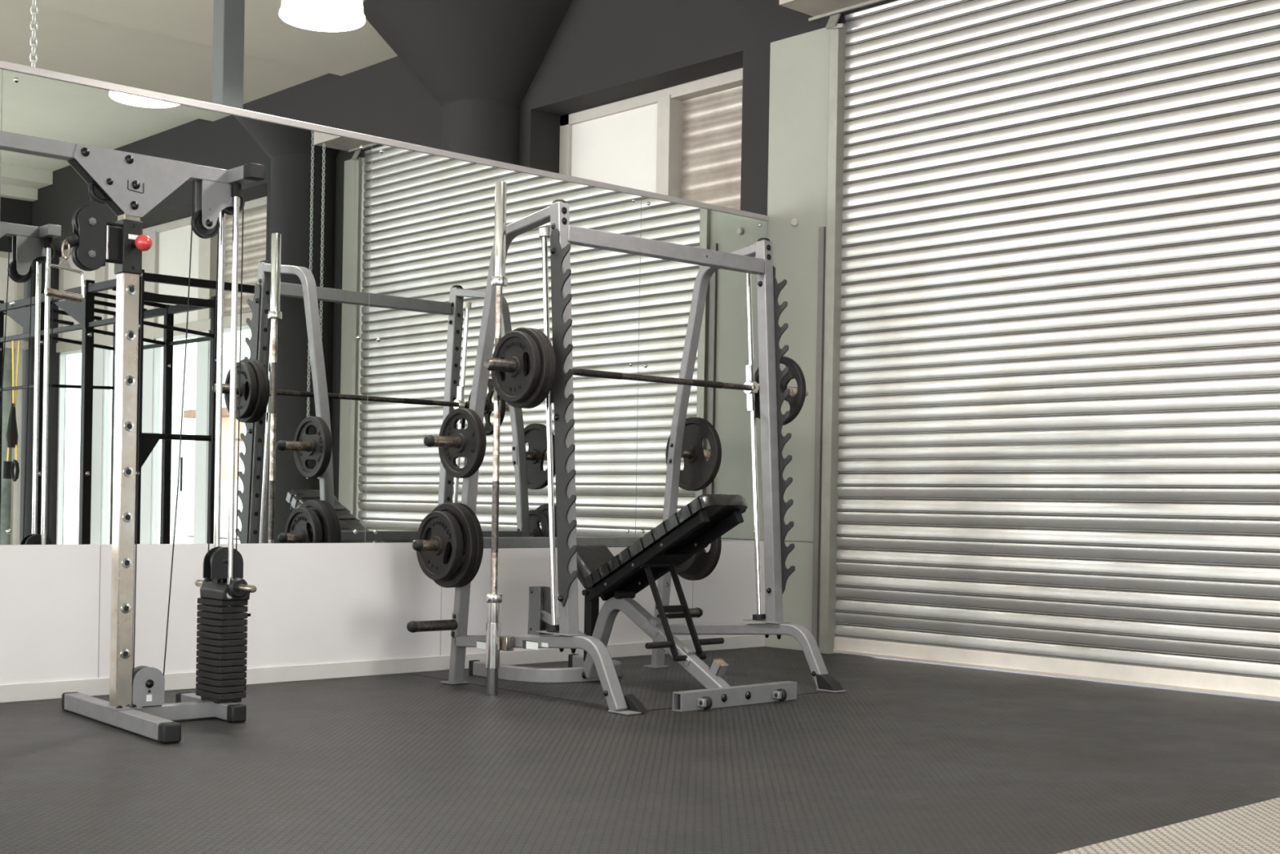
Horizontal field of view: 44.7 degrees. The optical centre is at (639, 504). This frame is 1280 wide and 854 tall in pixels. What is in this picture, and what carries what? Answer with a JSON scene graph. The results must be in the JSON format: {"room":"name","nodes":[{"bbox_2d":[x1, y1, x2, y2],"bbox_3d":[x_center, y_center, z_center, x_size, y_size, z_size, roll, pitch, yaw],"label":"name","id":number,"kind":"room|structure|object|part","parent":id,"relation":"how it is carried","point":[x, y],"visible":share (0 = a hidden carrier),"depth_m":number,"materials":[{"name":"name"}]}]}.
{"room":"gym","nodes":[
{"label":"gym","id":0,"kind":"room"},
{"bbox_2d":[0,0,397,103],"bbox_3d":[-4.468,-3.755,6.262,12.500,0.365,25.700,1,0,-43],"label":"ceiling","id":1,"kind":"structure","parent":0,"point":[165,46],"depth_m":12.17,"materials":[{"name":"white paint"}]},
{"bbox_2d":[29,0,38,67],"bbox_3d":[-2.763,-2.473,7.106,0.029,2.152,0.029,1,0,3],"label":"hanging chain","id":2,"kind":"object","parent":1,"relation":"hanging from","point":[34,6],"visible":0.35,"depth_m":7.10,"materials":[{"name":"metal"}]},
{"bbox_2d":[278,0,365,31],"bbox_3d":[-1.486,-2.903,7.326,0.402,1.237,0.402,1,0,-43],"label":"pendant lamp","id":3,"kind":"object","parent":1,"relation":"hanging from","point":[325,15],"visible":1,"depth_m":7.46,"materials":[{"name":"white"}]},
{"bbox_2d":[0,221,767,684],"bbox_3d":[-3.687,-0.507,5.284,12.000,2.570,0.120,1,0,-43],"label":"wall","id":4,"kind":"structure","parent":0,"point":[311,603],"depth_m":7.15,"materials":[{"name":"white paint"}]},
{"bbox_2d":[0,68,2,190],"bbox_3d":[-3.224,-0.805,5.664,1.749,1.918,0.014,1,0,-43],"label":"mirror panel","id":5,"kind":"object","parent":4,"relation":"attached to","point":[1,69],"visible":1,"depth_m":6.25,"materials":[{"name":"silver glass"}]},
{"bbox_2d":[97,545,101,678],"bbox_3d":[-2.269,0.451,6.525,0.003,0.558,0.003,1,0,-43],"label":"trim","id":6,"kind":"structure","parent":4,"relation":"attached to","point":[100,545],"depth_m":6.52,"materials":[{"name":"grey metal"}]},
{"bbox_2d":[0,69,372,545],"bbox_3d":[-1.939,-0.784,6.848,1.744,1.918,0.014,1,0,-43],"label":"mirror panel","id":7,"kind":"object","parent":4,"relation":"attached to","point":[304,341],"visible":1,"depth_m":6.81,"materials":[{"name":"silver glass"}]},
{"bbox_2d":[0,634,765,702],"bbox_3d":[-3.666,0.743,5.238,11.998,0.072,0.012,1,0,-43],"label":"baseboard","id":8,"kind":"structure","parent":4,"relation":"attached to","point":[15,692],"depth_m":7.34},
{"bbox_2d":[0,60,768,221],"bbox_3d":[-3.674,-1.785,5.293,12.000,0.031,0.101,1,0,-43],"label":"trim","id":9,"kind":"structure","parent":4,"relation":"attached to","point":[3,64],"depth_m":7.34,"materials":[{"name":"metal"}]},
{"bbox_2d":[440,586,441,655],"bbox_3d":[-0.986,0.471,7.707,0.003,0.558,0.003,1,0,-43],"label":"trim","id":10,"kind":"structure","parent":4,"relation":"attached to","point":[441,586],"depth_m":7.71,"materials":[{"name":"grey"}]},
{"bbox_2d":[364,142,641,542],"bbox_3d":[-0.652,-0.764,8.033,1.752,1.918,0.014,1,0,-43],"label":"mirror panel","id":11,"kind":"object","parent":4,"relation":"attached to","point":[433,216],"visible":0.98,"depth_m":7.89,"materials":[{"name":"silver glass"}]},
{"bbox_2d":[635,195,766,541],"bbox_3d":[0.368,-0.747,8.973,1.021,1.918,0.014,1,0,-43],"label":"mirror panel","id":12,"kind":"object","parent":4,"relation":"attached to","point":[666,286],"visible":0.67,"depth_m":8.94,"materials":[{"name":"silver glass"}]},
{"bbox_2d":[243,0,897,650],"bbox_3d":[0.052,-1.514,10.395,0.400,4.700,25.800,1,0,-43],"label":"wall","id":13,"kind":"structure","parent":0,"point":[602,52],"depth_m":9.49,"materials":[{"name":"grey paint"}]},
{"bbox_2d":[559,67,742,209],"bbox_3d":[0.148,-1.476,10.482,0.140,2.628,2.079,1,0,-43],"label":"window","id":14,"kind":"structure","parent":13,"relation":"in","point":[683,140],"depth_m":10.40,"materials":[{"name":"glass"}]},
{"bbox_2d":[680,85,742,209],"bbox_3d":[0.554,-1.469,10.117,0.016,2.628,0.970,1,0,-43],"label":"blind","id":15,"kind":"object","parent":14,"relation":"attached to","point":[711,122],"depth_m":10.21,"materials":[{"name":"white fabric"}]},
{"bbox_2d":[791,217,798,226],"bbox_3d":[0.908,-1.660,9.157,0.021,0.047,0.047,1,0,-43],"label":"button","id":16,"kind":"object","parent":13,"relation":"attached to","point":[794,222],"visible":1,"depth_m":9.15,"materials":[{"name":"paint"}]},
{"bbox_2d":[811,226,826,647],"bbox_3d":[1.034,-0.385,9.000,0.018,2.440,0.039,1,0,-43],"label":"trim","id":17,"kind":"structure","parent":13,"relation":"attached to","point":[822,230],"depth_m":8.99,"materials":[{"name":"grey metal"}]},
{"bbox_2d":[778,0,1279,700],"bbox_3d":[2.572,-1.216,7.188,0.430,4.200,4.960,1,0,-43],"label":"roller shutter","id":18,"kind":"object","parent":13,"relation":"attached to","point":[1051,419],"visible":1,"depth_m":7.91,"materials":[{"name":"metal"}]},
{"bbox_3d":[1.131,-0.948,8.969,0.131,3.610,0.064,1,0,-43],"label":"guide rail","id":19,"kind":"part","parent":18,"relation":"part of","materials":[{"name":"metal"}]},
{"bbox_2d":[0,646,1279,853],"bbox_3d":[0.228,0.902,1.083,12.100,0.101,11.600,1,0,-43],"label":"floor","id":20,"kind":"structure","parent":0,"point":[913,757],"depth_m":4.91,"materials":[{"name":"black rubber"}]},
{"bbox_2d":[0,130,264,743],"bbox_3d":[-2.363,-0.241,5.264,2.258,2.086,1.025,1,0,-43],"label":"cable machine","id":21,"kind":"object","parent":20,"relation":"on","point":[131,184],"visible":1,"depth_m":5.69,"materials":[{"name":"silver metal"}]},
{"bbox_2d":[44,232,84,302],"bbox_3d":[-2.019,-0.835,5.462,0.144,0.243,0.047,1,0,-43],"label":"grip","id":22,"kind":"object","parent":21,"relation":"hanging from","point":[72,239],"visible":1,"depth_m":5.46,"materials":[{"name":"silver metal"}]},
{"bbox_3d":[-2.021,-0.843,5.459,0.057,0.044,0.004,1,0,-43],"label":"hanger plate","id":23,"kind":"part","parent":22,"relation":"part of","materials":[{"name":"silver metal"}]},
{"bbox_3d":[-1.885,-1.163,5.699,0.446,0.227,0.005,1,0,-43],"label":"gusset plate","id":24,"kind":"part","parent":21,"relation":"part of","materials":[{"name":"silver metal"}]},
{"bbox_3d":[-1.915,-0.941,5.630,0.060,0.124,0.010,1,0,-43],"label":"arm plate","id":25,"kind":"part","parent":21,"relation":"part of","materials":[{"name":"black plastic"}]},
{"bbox_3d":[-1.901,-0.875,5.603,0.085,0.011,0.012,1,0,-43],"label":"arm rod","id":26,"kind":"part","parent":21,"relation":"part of","materials":[{"name":"black"}]},
{"bbox_3d":[-1.899,-1.009,5.603,0.085,0.011,0.012,1,0,-43],"label":"arm rod","id":27,"kind":"part","parent":21,"relation":"part of","materials":[{"name":"black"}]},
{"bbox_3d":[-1.880,-0.164,5.676,0.062,1.813,0.062,1,0,-43],"label":"post","id":28,"kind":"part","parent":21,"relation":"part of","materials":[{"name":"silver metal"}]},
{"bbox_3d":[-1.839,-1.162,5.650,0.446,0.227,0.005,1,0,-43],"label":"gusset plate","id":29,"kind":"part","parent":21,"relation":"part of","materials":[{"name":"silver metal"}]},
{"bbox_3d":[-1.822,-0.942,5.632,0.022,0.022,0.047,1,0,-43],"label":"knob stem","id":30,"kind":"part","parent":21,"relation":"part of","materials":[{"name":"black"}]},
{"bbox_3d":[-1.846,0.668,5.759,0.122,0.143,0.005,1,0,-43],"label":"pulley plate","id":31,"kind":"part","parent":21,"relation":"part of","materials":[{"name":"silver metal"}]},
{"bbox_3d":[-1.786,-0.941,5.596,0.060,0.060,0.060,1,0,-43],"label":"red knob","id":32,"kind":"part","parent":21,"relation":"part of","materials":[{"name":"red plastic"}]},
{"bbox_3d":[-1.805,0.669,5.715,0.122,0.143,0.005,1,0,-43],"label":"pulley plate","id":33,"kind":"part","parent":21,"relation":"part of","materials":[{"name":"silver metal"}]},
{"bbox_3d":[-1.614,0.222,5.969,0.132,0.120,0.006,1,0,-43],"label":"lift pulley plate","id":34,"kind":"part","parent":21,"relation":"part of","materials":[{"name":"black plastic"}]},
{"bbox_3d":[-1.627,-0.232,5.999,0.023,1.970,0.023,1,0,-43],"label":"guide rod","id":35,"kind":"part","parent":21,"relation":"part of","materials":[{"name":"silver metal"}]},
{"bbox_3d":[-1.604,0.599,5.960,0.125,0.022,0.195,1,0,-43],"label":"stack plate","id":36,"kind":"part","parent":21,"relation":"part of","materials":[{"name":"metal"}]},
{"bbox_3d":[-1.605,0.624,5.960,0.125,0.022,0.195,1,0,-43],"label":"stack plate","id":37,"kind":"part","parent":21,"relation":"part of","materials":[{"name":"metal"}]},
{"bbox_3d":[-1.605,0.649,5.960,0.125,0.022,0.195,1,0,-43],"label":"stack plate","id":38,"kind":"part","parent":21,"relation":"part of","materials":[{"name":"metal"}]},
{"bbox_3d":[-1.605,0.675,5.960,0.125,0.022,0.195,1,0,-43],"label":"stack plate","id":39,"kind":"part","parent":21,"relation":"part of","materials":[{"name":"metal"}]},
{"bbox_3d":[-1.606,0.700,5.960,0.125,0.022,0.195,1,0,-43],"label":"stack plate","id":40,"kind":"part","parent":21,"relation":"part of","materials":[{"name":"metal"}]},
{"bbox_3d":[-1.606,0.725,5.960,0.125,0.022,0.195,1,0,-43],"label":"stack plate","id":41,"kind":"part","parent":21,"relation":"part of","materials":[{"name":"metal"}]},
{"bbox_2d":[200,696,241,703],"bbox_3d":[-1.605,0.743,5.959,0.100,0.022,0.140,1,0,-43],"label":"cushion","id":42,"kind":"object","parent":21,"relation":"on","point":[210,700],"depth_m":5.90,"materials":[{"name":"black rubber"}]},
{"bbox_3d":[-1.601,0.423,5.960,0.125,0.022,0.195,1,0,-43],"label":"stack plate","id":43,"kind":"part","parent":21,"relation":"part of","materials":[{"name":"metal"}]},
{"bbox_3d":[-1.601,0.448,5.960,0.125,0.022,0.195,1,0,-43],"label":"stack plate","id":44,"kind":"part","parent":21,"relation":"part of","materials":[{"name":"metal"}]},
{"bbox_3d":[-1.602,0.473,5.960,0.125,0.022,0.195,1,0,-43],"label":"stack plate","id":45,"kind":"part","parent":21,"relation":"part of","materials":[{"name":"metal"}]},
{"bbox_3d":[-1.602,0.498,5.960,0.125,0.022,0.195,1,0,-43],"label":"stack plate","id":46,"kind":"part","parent":21,"relation":"part of","materials":[{"name":"metal"}]},
{"bbox_3d":[-1.603,0.523,5.960,0.125,0.022,0.195,1,0,-43],"label":"stack plate","id":47,"kind":"part","parent":21,"relation":"part of","materials":[{"name":"metal"}]},
{"bbox_3d":[-1.603,0.549,5.960,0.125,0.022,0.195,1,0,-43],"label":"stack plate","id":48,"kind":"part","parent":21,"relation":"part of","materials":[{"name":"metal"}]},
{"bbox_3d":[-1.604,0.574,5.960,0.125,0.022,0.195,1,0,-43],"label":"stack plate","id":49,"kind":"part","parent":21,"relation":"part of","materials":[{"name":"metal"}]},
{"bbox_3d":[-1.600,0.372,5.960,0.125,0.022,0.195,1,0,-43],"label":"stack plate","id":50,"kind":"part","parent":21,"relation":"part of","materials":[{"name":"metal"}]},
{"bbox_3d":[-1.601,0.398,5.960,0.125,0.022,0.195,1,0,-43],"label":"stack plate","id":51,"kind":"part","parent":21,"relation":"part of","materials":[{"name":"metal"}]},
{"bbox_3d":[-1.572,0.222,5.923,0.132,0.120,0.006,1,0,-43],"label":"lift pulley plate","id":52,"kind":"part","parent":21,"relation":"part of","materials":[{"name":"black plastic"}]},
{"bbox_3d":[-1.552,-0.230,5.918,0.023,1.970,0.023,1,0,-43],"label":"guide rod","id":53,"kind":"part","parent":21,"relation":"part of","materials":[{"name":"silver metal"}]},
{"bbox_2d":[485,181,507,695],"bbox_3d":[-0.623,-0.285,6.757,0.072,2.227,0.073,1,0,2],"label":"bar","id":54,"kind":"object","parent":20,"relation":"on","point":[499,280],"visible":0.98,"depth_m":6.74,"materials":[{"name":"silver metal"}]},
{"bbox_2d":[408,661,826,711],"bbox_3d":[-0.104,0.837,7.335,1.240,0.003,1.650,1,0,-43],"label":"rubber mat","id":55,"kind":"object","parent":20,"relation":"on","point":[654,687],"visible":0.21,"depth_m":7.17,"materials":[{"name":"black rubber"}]},
{"bbox_2d":[468,493,796,711],"bbox_3d":[-0.066,0.400,7.106,0.722,0.903,1.598,1,0,-43],"label":"weight bench","id":56,"kind":"object","parent":55,"relation":"on","point":[616,580],"visible":0.95,"depth_m":6.90,"materials":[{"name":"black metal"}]},
{"bbox_3d":[-0.228,0.581,7.286,0.050,0.310,0.050,1,0,-43],"label":"seat post","id":57,"kind":"part","parent":56,"relation":"part of","materials":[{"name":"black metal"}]},
{"bbox_3d":[-0.196,0.346,7.271,0.100,0.195,0.213,1,0,-43],"label":"seat frame","id":58,"kind":"part","parent":56,"relation":"part of","materials":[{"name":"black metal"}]},
{"bbox_3d":[0.019,0.240,6.869,0.032,0.413,0.740,1,0,-43],"label":"rail","id":59,"kind":"part","parent":56,"relation":"part of","materials":[{"name":"black metal"}]},
{"bbox_3d":[0.077,0.270,6.934,0.205,0.025,0.026,1,0,-43],"label":"brace rod","id":60,"kind":"part","parent":56,"relation":"part of","materials":[{"name":"black metal"}]},
{"bbox_3d":[0.092,0.462,6.816,0.010,0.403,0.225,1,0,-43],"label":"brace arm","id":61,"kind":"part","parent":56,"relation":"part of","materials":[{"name":"black metal"}]},
{"bbox_3d":[0.115,0.250,6.920,0.240,0.056,0.093,1,0,-43],"label":"support plate","id":62,"kind":"part","parent":56,"relation":"part of","materials":[{"name":"black metal"}]},
{"bbox_3d":[0.174,0.242,7.011,0.032,0.413,0.740,1,0,-43],"label":"rail","id":63,"kind":"part","parent":56,"relation":"part of","materials":[{"name":"black metal"}]},
{"bbox_3d":[0.202,0.464,6.917,0.010,0.403,0.225,1,0,-43],"label":"brace arm","id":64,"kind":"part","parent":56,"relation":"part of","materials":[{"name":"black metal"}]},
{"bbox_2d":[406,199,846,715],"bbox_3d":[0.058,-0.221,7.155,2.000,2.137,1.320,1,0,-43],"label":"machine","id":65,"kind":"object","parent":20,"relation":"on","point":[766,407],"visible":0.82,"depth_m":7.11,"materials":[{"name":"silver metal"}]},
{"bbox_2d":[416,511,463,580],"bbox_3d":[-0.905,0.186,7.014,0.044,0.312,0.312,1,0,-43],"label":"weight plate","id":66,"kind":"object","parent":65,"relation":"attached to","point":[446,530],"visible":0.96,"depth_m":6.98,"materials":[{"name":"metal"}]},
{"bbox_2d":[426,502,476,587],"bbox_3d":[-0.866,0.185,7.050,0.036,0.384,0.384,1,0,-43],"label":"weight plate","id":67,"kind":"object","parent":65,"relation":"attached to","point":[457,511],"visible":0.38,"depth_m":6.96,"materials":[{"name":"metal"}]},
{"bbox_3d":[-0.855,0.820,7.168,0.103,0.005,0.090,1,0,-43],"label":"foot plate","id":68,"kind":"part","parent":65,"relation":"part of","materials":[{"name":"silver metal"}]},
{"bbox_2d":[438,408,486,478],"bbox_3d":[-0.804,-0.277,7.025,0.042,0.316,0.316,1,0,-43],"label":"weight plate","id":69,"kind":"object","parent":65,"relation":"attached to","point":[473,438],"visible":0.92,"depth_m":6.99,"materials":[{"name":"metal"}]},
{"bbox_2d":[453,502,483,587],"bbox_3d":[-0.839,0.185,7.075,0.034,0.384,0.384,1,0,-43],"label":"weight plate","id":70,"kind":"object","parent":65,"relation":"attached to","point":[476,522],"visible":0.29,"depth_m":6.95,"materials":[{"name":"metal"}]},
{"bbox_3d":[-0.607,-0.225,6.902,0.060,2.104,0.725,1,0,-41],"label":"leg","id":71,"kind":"part","parent":65,"relation":"part of","materials":[{"name":"silver metal"}]},
{"bbox_2d":[491,330,541,402],"bbox_3d":[-0.523,-0.578,6.545,0.036,0.300,0.300,1,0,-43],"label":"weight plate","id":72,"kind":"object","parent":65,"relation":"attached to","point":[517,386],"visible":0.91,"depth_m":6.52,"materials":[{"name":"metal"}]},
{"bbox_2d":[501,327,550,408],"bbox_3d":[-0.498,-0.577,6.569,0.030,0.340,0.340,1,0,-43],"label":"weight plate","id":73,"kind":"object","parent":65,"relation":"attached to","point":[540,388],"visible":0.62,"depth_m":6.48,"materials":[{"name":"metal"}]},
{"bbox_2d":[526,328,555,408],"bbox_3d":[-0.475,-0.577,6.590,0.030,0.340,0.340,1,0,-43],"label":"weight plate","id":74,"kind":"object","parent":65,"relation":"attached to","point":[552,357],"visible":0.28,"depth_m":6.48,"materials":[{"name":"metal"}]},
{"bbox_3d":[-0.451,0.690,6.703,0.060,0.298,1.174,1,0,-41],"label":"leg","id":75,"kind":"part","parent":65,"relation":"part of","materials":[{"name":"silver metal"}]},
{"bbox_3d":[-0.388,-0.324,6.649,0.025,1.687,0.143,1,0,-41],"label":"guide rod","id":76,"kind":"part","parent":65,"relation":"part of","materials":[{"name":"silver metal"}]},
{"bbox_3d":[-0.333,0.544,6.570,0.097,0.005,0.230,1,0,-43],"label":"mount plate","id":77,"kind":"part","parent":65,"relation":"part of","materials":[{"name":"silver metal"}]},
{"bbox_3d":[-0.320,-0.368,6.517,0.008,1.592,0.221,1,0,-41],"label":"catch plate","id":78,"kind":"part","parent":65,"relation":"part of","materials":[{"name":"grey metal"}]},
{"bbox_3d":[-0.062,0.834,6.250,0.076,0.006,0.125,1,0,-43],"label":"foot plate","id":79,"kind":"part","parent":65,"relation":"part of","materials":[{"name":"silver metal"}]},
{"bbox_3d":[0.083,0.835,8.032,0.103,0.005,0.090,1,0,-43],"label":"foot plate","id":80,"kind":"part","parent":65,"relation":"part of","materials":[{"name":"silver metal"}]},
{"bbox_2d":[675,549,702,573],"bbox_3d":[0.201,0.202,8.032,0.036,0.312,0.312,1,0,-43],"label":"weight plate","id":81,"kind":"object","parent":65,"relation":"attached to","point":[690,564],"visible":0.12,"depth_m":7.96,"materials":[{"name":"metal"}]},
{"bbox_2d":[665,417,721,490],"bbox_3d":[0.275,-0.260,8.019,0.040,0.380,0.380,1,0,-43],"label":"weight plate","id":82,"kind":"object","parent":65,"relation":"attached to","point":[697,473],"visible":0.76,"depth_m":7.98,"materials":[{"name":"metal"}]},
{"bbox_2d":[677,536,721,580],"bbox_3d":[0.278,0.203,8.103,0.036,0.384,0.384,1,0,-43],"label":"weight plate","id":83,"kind":"object","parent":65,"relation":"attached to","point":[708,562],"visible":0.16,"depth_m":8.02,"materials":[{"name":"metal"}]},
{"bbox_3d":[0.331,-0.210,7.765,0.060,2.104,0.725,1,0,-41],"label":"leg","id":84,"kind":"part","parent":65,"relation":"part of","materials":[{"name":"silver metal"}]},
{"bbox_3d":[0.487,0.705,7.567,0.060,0.298,1.174,1,0,-41],"label":"leg","id":85,"kind":"part","parent":65,"relation":"part of","materials":[{"name":"silver metal"}]},
{"bbox_3d":[0.550,-0.308,7.513,0.025,1.687,0.143,1,0,-41],"label":"guide rod","id":86,"kind":"part","parent":65,"relation":"part of","materials":[{"name":"silver metal"}]},
{"bbox_3d":[0.604,0.559,7.434,0.097,0.005,0.230,1,0,-43],"label":"mount plate","id":87,"kind":"part","parent":65,"relation":"part of","materials":[{"name":"silver metal"}]},
{"bbox_2d":[754,355,805,425],"bbox_3d":[0.678,-0.558,7.652,0.034,0.344,0.344,1,0,-43],"label":"weight plate","id":88,"kind":"object","parent":65,"relation":"attached to","point":[796,402],"visible":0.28,"depth_m":7.56,"materials":[{"name":"metal"}]},
{"bbox_3d":[0.670,-0.353,7.429,0.008,1.592,0.221,1,0,-41],"label":"catch plate","id":89,"kind":"part","parent":65,"relation":"part of","materials":[{"name":"grey metal"}]},
{"bbox_3d":[0.876,0.849,7.114,0.076,0.006,0.125,1,0,-43],"label":"foot plate","id":90,"kind":"part","parent":65,"relation":"part of","materials":[{"name":"silver metal"}]},
{"bbox_3d":[-8.408,0.739,10.461,12.100,0.100,13.900,1,0,-43],"label":"floor","id":91,"kind":"structure","parent":0,"visible":0},
{"bbox_2d":[212,0,244,109],"bbox_3d":[-2.188,-1.367,8.199,0.120,4.335,0.120,1,0,-43],"label":"column","id":92,"kind":"structure","parent":91,"relation":"on","point":[228,15],"depth_m":8.15,"materials":[{"name":"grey metal"}]},
{"bbox_2d":[363,0,572,165],"bbox_3d":[-1.146,-1.411,11.251,1.780,4.450,1.780,1,0,-43],"label":"column","id":93,"kind":"structure","parent":91,"relation":"on","point":[479,60],"depth_m":10.83,"materials":[{"name":"grey paint"}]}
]}

